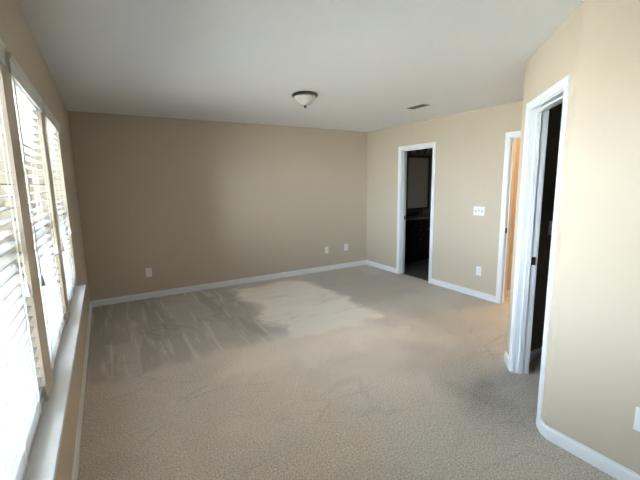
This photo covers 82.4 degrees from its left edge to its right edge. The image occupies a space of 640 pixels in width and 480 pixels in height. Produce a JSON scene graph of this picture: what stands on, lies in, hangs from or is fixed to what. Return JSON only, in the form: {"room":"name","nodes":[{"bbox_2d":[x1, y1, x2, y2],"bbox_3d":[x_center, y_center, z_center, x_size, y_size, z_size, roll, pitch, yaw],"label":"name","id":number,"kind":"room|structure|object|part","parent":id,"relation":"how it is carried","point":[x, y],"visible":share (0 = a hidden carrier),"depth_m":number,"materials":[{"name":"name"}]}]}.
{"room":"empty bedroom","nodes":[
{"label":"empty bedroom","id":0,"kind":"room"},
{"bbox_2d":[0,0,89,479],"bbox_3d":[-1.330,0.102,1.609,0.160,2.440,6.800,-6,10,-30],"label":"wall","id":1,"kind":"structure","parent":0,"point":[16,34],"depth_m":1.93,"materials":[{"name":"beige paint"}]},
{"bbox_2d":[0,38,44,479],"bbox_3d":[-0.927,0.032,1.018,0.078,1.376,0.918,-6,10,-30],"label":"window blind","id":2,"kind":"object","parent":1,"relation":"attached to","point":[21,403],"visible":1,"depth_m":1.20,"materials":[{"name":"white plastic"}]},
{"bbox_3d":[-1.063,-0.229,1.256,0.004,0.795,0.015,-6,10,-30],"label":"pull cord","id":3,"kind":"part","parent":2,"relation":"part of","materials":[{"name":"white fabric"}]},
{"bbox_3d":[-0.937,0.057,1.016,0.055,1.310,0.014,-6,10,-30],"label":"ladder cord","id":4,"kind":"part","parent":2,"relation":"part of","materials":[{"name":"white fabric"}]},
{"bbox_3d":[-1.091,0.019,1.275,0.055,1.310,0.014,-6,10,-30],"label":"ladder cord","id":5,"kind":"part","parent":2,"relation":"part of","materials":[{"name":"white fabric"}]},
{"bbox_3d":[-0.927,0.704,1.117,0.050,0.016,0.828,-6,10,-30],"label":"rail","id":6,"kind":"part","parent":2,"relation":"part of","materials":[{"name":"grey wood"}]},
{"bbox_2d":[20,143,34,234],"bbox_3d":[-1.531,-0.076,1.827,0.060,1.360,0.820,-6,10,-30],"label":"window","id":7,"kind":"structure","parent":1,"relation":"in","point":[20,143],"depth_m":2.14,"materials":[{"name":"white glass"}]},
{"bbox_2d":[6,52,65,372],"bbox_3d":[-1.440,-0.096,1.878,0.078,1.376,0.898,-6,10,-30],"label":"window blind","id":8,"kind":"object","parent":1,"relation":"attached to","point":[27,100],"visible":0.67,"depth_m":1.88,"materials":[{"name":"white plastic"}]},
{"bbox_3d":[-1.229,-0.251,1.538,0.004,0.835,0.015,-6,10,-30],"label":"pull cord","id":9,"kind":"part","parent":8,"relation":"part of","materials":[{"name":"white fabric"}]},
{"bbox_3d":[-1.300,-0.033,1.626,0.055,1.310,0.014,-6,10,-30],"label":"ladder cord","id":10,"kind":"part","parent":8,"relation":"part of","materials":[{"name":"white fabric"}]},
{"bbox_3d":[-1.450,-0.070,1.876,0.055,1.310,0.014,-6,10,-30],"label":"ladder cord","id":11,"kind":"part","parent":8,"relation":"part of","materials":[{"name":"white fabric"}]},
{"bbox_3d":[-1.571,-0.355,2.108,0.004,0.795,0.015,-6,10,-30],"label":"pull cord","id":12,"kind":"part","parent":8,"relation":"part of","materials":[{"name":"white fabric"}]},
{"bbox_3d":[-1.599,-0.107,2.127,0.055,1.310,0.014,-6,10,-30],"label":"ladder cord","id":13,"kind":"part","parent":8,"relation":"part of","materials":[{"name":"white fabric"}]},
{"bbox_3d":[-1.440,0.577,1.978,0.050,0.016,0.808,-6,10,-30],"label":"rail","id":14,"kind":"part","parent":8,"relation":"part of","materials":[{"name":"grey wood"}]},
{"bbox_2d":[24,285,85,479],"bbox_3d":[-1.408,0.601,1.959,0.164,0.022,2.950,-6,10,-30],"label":"window sill","id":15,"kind":"structure","parent":1,"relation":"attached to","point":[43,462],"depth_m":1.45,"materials":[{"name":"white paint"}]},
{"bbox_2d":[42,103,75,308],"bbox_3d":[-1.956,-0.224,2.743,0.078,1.376,0.928,-6,10,-30],"label":"window blind","id":16,"kind":"object","parent":1,"relation":"attached to","point":[52,125],"visible":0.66,"depth_m":2.79,"materials":[{"name":"white plastic"}]},
{"bbox_3d":[-1.737,-0.377,2.390,0.004,0.835,0.015,-6,10,-30],"label":"pull cord","id":17,"kind":"part","parent":16,"relation":"part of","materials":[{"name":"white fabric"}]},
{"bbox_3d":[-1.808,-0.159,2.478,0.055,1.310,0.014,-6,10,-30],"label":"ladder cord","id":18,"kind":"part","parent":16,"relation":"part of","materials":[{"name":"white fabric"}]},
{"bbox_3d":[-1.965,-0.198,2.741,0.055,1.310,0.014,-6,10,-30],"label":"ladder cord","id":19,"kind":"part","parent":16,"relation":"part of","materials":[{"name":"white fabric"}]},
{"bbox_3d":[-2.094,-0.485,2.986,0.004,0.795,0.015,-6,10,-30],"label":"pull cord","id":20,"kind":"part","parent":16,"relation":"part of","materials":[{"name":"white fabric"}]},
{"bbox_3d":[-2.122,-0.237,3.005,0.055,1.310,0.014,-6,10,-30],"label":"ladder cord","id":21,"kind":"part","parent":16,"relation":"part of","materials":[{"name":"white fabric"}]},
{"bbox_2d":[71,301,91,479],"bbox_3d":[-1.288,1.245,1.921,0.014,0.083,6.599,-6,10,-30],"label":"baseboard","id":22,"kind":"structure","parent":1,"relation":"attached to","point":[75,469],"depth_m":2.47,"materials":[{"name":"white paint"}]},
{"bbox_2d":[68,111,366,300],"bbox_3d":[-1.168,-0.542,5.689,4.635,2.440,0.150,-6,10,-30],"label":"wall","id":23,"kind":"structure","parent":0,"point":[191,202],"depth_m":5.33,"materials":[{"name":"beige paint"}]},
{"bbox_2d":[145,268,151,276],"bbox_3d":[-2.356,0.448,5.034,0.076,0.122,0.008,-6,10,-30],"label":"wall outlet","id":24,"kind":"object","parent":23,"relation":"attached to","point":[148,270],"visible":1,"depth_m":5.03,"materials":[{"name":"white plastic"}]},
{"bbox_2d":[91,260,365,306],"bbox_3d":[-1.039,0.625,5.842,4.474,0.083,0.014,-6,10,-30],"label":"baseboard","id":25,"kind":"structure","parent":23,"relation":"attached to","point":[108,301],"depth_m":5.53,"materials":[{"name":"white paint"}]},
{"bbox_2d":[17,0,582,131],"bbox_3d":[2.106,-1.573,3.585,8.360,0.150,7.100,-6,10,-30],"label":"ceiling","id":26,"kind":"structure","parent":0,"point":[366,62],"depth_m":2.57,"materials":[{"name":"white paint"}]},
{"bbox_2d":[292,91,317,107],"bbox_3d":[-0.152,-1.409,3.707,0.266,0.142,0.266,-6,10,-30],"label":"ceiling light","id":27,"kind":"object","parent":26,"relation":"attached to","point":[304,98],"visible":1,"depth_m":3.63,"materials":[{"name":"white glass"}]},
{"bbox_3d":[-0.152,-1.407,3.707,0.220,0.086,0.220,-6,10,-30],"label":"lamp shade","id":28,"kind":"part","parent":27,"relation":"part of","materials":[{"name":"white glass"}]},
{"bbox_2d":[403,103,433,109],"bbox_3d":[1.183,-1.609,4.409,0.170,0.007,0.330,-6,10,-30],"label":"ceiling vent","id":29,"kind":"object","parent":26,"relation":"in","point":[421,105],"visible":1,"depth_m":4.40,"materials":[{"name":"white plastic"}]},
{"bbox_2d":[78,259,616,479],"bbox_3d":[2.145,0.971,3.985,8.360,0.120,7.100,-6,10,-30],"label":"floor","id":30,"kind":"structure","parent":0,"point":[361,372],"depth_m":2.80,"materials":[{"name":"beige carpet"}]},
{"bbox_2d":[405,219,429,261],"bbox_3d":[1.849,-0.025,7.303,1.830,0.825,0.564,-6,10,-30],"label":"bathroom vanity","id":31,"kind":"object","parent":30,"relation":"on","point":[417,232],"visible":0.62,"depth_m":7.04,"materials":[{"name":"brown wood"}]},
{"bbox_3d":[1.639,-0.015,6.892,0.325,0.690,0.024,-6,10,-30],"label":"cabinet door","id":32,"kind":"part","parent":31,"relation":"part of","materials":[{"name":"black wood"}]},
{"bbox_2d":[406,209,430,220],"bbox_3d":[1.835,-0.496,7.229,1.842,0.130,0.564,-6,10,-30],"label":"countertop","id":33,"kind":"structure","parent":31,"relation":"on","point":[410,214],"depth_m":7.49,"materials":[{"name":"brown stone"}]},
{"bbox_3d":[1.929,0.181,7.094,0.320,0.230,0.024,-6,10,-30],"label":"drawer","id":34,"kind":"part","parent":31,"relation":"part of","materials":[{"name":"black wood"}]},
{"bbox_3d":[1.925,-0.021,7.062,0.320,0.160,0.024,-6,10,-30],"label":"drawer","id":35,"kind":"part","parent":31,"relation":"part of","materials":[{"name":"black wood"}]},
{"bbox_3d":[1.923,-0.189,7.036,0.320,0.160,0.024,-6,10,-30],"label":"drawer","id":36,"kind":"part","parent":31,"relation":"part of","materials":[{"name":"black wood"}]},
{"bbox_3d":[1.921,-0.332,7.013,0.320,0.110,0.024,-6,10,-30],"label":"drawer","id":37,"kind":"part","parent":31,"relation":"part of","materials":[{"name":"black wood"}]},
{"bbox_3d":[2.235,-0.079,7.238,0.380,0.690,0.024,-6,10,-30],"label":"cabinet door","id":38,"kind":"part","parent":31,"relation":"part of","materials":[{"name":"black wood"}]},
{"bbox_2d":[406,148,432,210],"bbox_3d":[1.648,-0.869,7.489,2.075,2.440,0.160,-6,10,-30],"label":"wall","id":39,"kind":"structure","parent":0,"point":[409,153],"depth_m":7.66,"materials":[{"name":"brown paint"}]},
{"bbox_2d":[406,156,429,209],"bbox_3d":[2.028,-1.179,7.562,0.650,1.090,0.022,-6,10,-30],"label":"bathroom mirror","id":40,"kind":"object","parent":39,"relation":"attached to","point":[418,167],"visible":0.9,"depth_m":7.56,"materials":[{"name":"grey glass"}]},
{"bbox_2d":[406,209,430,214],"bbox_3d":[1.696,-0.547,7.459,1.842,0.097,0.019,-6,10,-30],"label":"backsplash","id":41,"kind":"structure","parent":39,"relation":"attached to","point":[409,212],"depth_m":7.64,"materials":[{"name":"brown stone"}]},
{"bbox_2d":[412,149,430,153],"bbox_3d":[2.045,-1.823,7.406,0.560,0.130,0.141,-6,10,-30],"label":"vanity light","id":42,"kind":"object","parent":39,"relation":"attached to","point":[421,150],"visible":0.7,"depth_m":7.38,"materials":[{"name":"brown metal"}]},
{"bbox_2d":[366,100,522,295],"bbox_3d":[1.843,-0.521,5.256,0.115,2.440,3.650,-6,10,-30],"label":"wall","id":43,"kind":"structure","parent":0,"point":[470,145],"depth_m":5.06,"materials":[{"name":"beige paint"}]},
{"bbox_2d":[366,260,395,272],"bbox_3d":[1.092,0.472,6.604,0.014,0.083,0.842,-6,10,-30],"label":"baseboard","id":44,"kind":"structure","parent":43,"relation":"attached to","point":[378,265],"depth_m":6.57,"materials":[{"name":"white paint"}]},
{"bbox_2d":[396,142,435,282],"bbox_3d":[1.543,-0.429,5.790,0.149,2.103,0.776,-6,10,-30],"label":"door frame","id":45,"kind":"structure","parent":43,"relation":"in","point":[402,150],"depth_m":5.96,"materials":[{"name":"white paint"}]},
{"bbox_2d":[431,278,495,301],"bbox_3d":[1.972,0.691,5.128,0.014,0.083,1.069,-6,10,-30],"label":"baseboard","id":46,"kind":"structure","parent":43,"relation":"attached to","point":[454,287],"depth_m":5.07,"materials":[{"name":"white paint"}]},
{"bbox_2d":[473,206,484,215],"bbox_3d":[2.068,-0.378,4.763,0.016,0.120,0.165,-6,10,-30],"label":"light switch","id":47,"kind":"object","parent":43,"relation":"attached to","point":[478,210],"visible":1,"depth_m":4.76,"materials":[{"name":"white plastic"}]},
{"bbox_2d":[476,266,481,275],"bbox_3d":[2.105,0.410,4.852,0.008,0.122,0.076,-6,10,-30],"label":"wall outlet","id":48,"kind":"object","parent":43,"relation":"attached to","point":[478,268],"visible":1,"depth_m":4.85,"materials":[{"name":"white plastic"}]},
{"bbox_2d":[495,131,520,303],"bbox_3d":[2.516,-0.188,4.158,0.149,2.103,0.916,-6,10,-30],"label":"door frame","id":49,"kind":"structure","parent":43,"relation":"in","point":[510,137],"depth_m":4.47,"materials":[{"name":"white paint"}]},
{"bbox_2d":[507,138,520,289],"bbox_3d":[3.820,-0.599,5.561,3.610,2.440,0.120,-6,10,-30],"label":"wall","id":50,"kind":"structure","parent":0,"point":[518,139],"depth_m":4.75,"materials":[{"name":"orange paint"}]},
{"bbox_2d":[530,102,562,350],"bbox_3d":[2.246,-0.210,3.244,1.299,2.440,0.012,-6,10,-30],"label":"wall","id":51,"kind":"structure","parent":0,"point":[555,113],"depth_m":3.03,"materials":[{"name":"brown paint"}]},
{"bbox_2d":[548,221,552,234],"bbox_3d":[1.945,-0.102,3.065,0.072,0.118,0.016,-6,10,-30],"label":"light switch","id":52,"kind":"object","parent":51,"relation":"attached to","point":[550,222],"visible":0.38,"depth_m":3.06,"materials":[{"name":"white plastic"}]},
{"bbox_2d":[506,0,639,474],"bbox_3d":[2.041,-0.010,1.989,1.385,2.440,3.634,0,9,5],"label":"wall","id":53,"kind":"structure","parent":0,"point":[591,394],"depth_m":1.89,"materials":[{"name":"beige paint"}]},
{"bbox_2d":[504,347,541,366],"bbox_3d":[2.134,0.947,3.481,1.468,0.083,0.263,-6,10,-30],"label":"baseboard","id":54,"kind":"structure","parent":53,"relation":"attached to","point":[536,353],"depth_m":3.17,"materials":[{"name":"white paint"}]},
{"bbox_2d":[508,75,570,427],"bbox_3d":[1.520,0.090,2.488,0.149,2.103,0.772,1,9,14],"label":"door frame","id":55,"kind":"structure","parent":53,"relation":"in","point":[537,110],"depth_m":2.73,"materials":[{"name":"white paint"}]},
{"bbox_3d":[1.638,0.162,2.805,0.030,0.064,0.003,1,9,14],"label":"strike plate","id":56,"kind":"part","parent":55,"relation":"part of","materials":[{"name":"brown metal"}]},
{"bbox_3d":[1.583,0.092,2.472,0.017,2.103,0.772,1,9,14],"label":"casing","id":57,"kind":"part","parent":55,"relation":"part of","materials":[{"name":"white paint"}]},
{"bbox_2d":[538,417,639,479],"bbox_3d":[1.930,1.291,1.311,0.063,0.083,2.281,-6,10,-30],"label":"baseboard","id":58,"kind":"structure","parent":53,"relation":"attached to","point":[603,463],"depth_m":2.02,"materials":[{"name":"white paint"}]},
{"bbox_2d":[633,406,639,431],"bbox_3d":[1.586,0.889,1.788,0.008,0.122,0.076,-6,10,-30],"label":"wall outlet","id":59,"kind":"object","parent":53,"relation":"attached to","point":[637,413],"visible":1,"depth_m":1.81,"materials":[{"name":"white plastic"}]}
]}

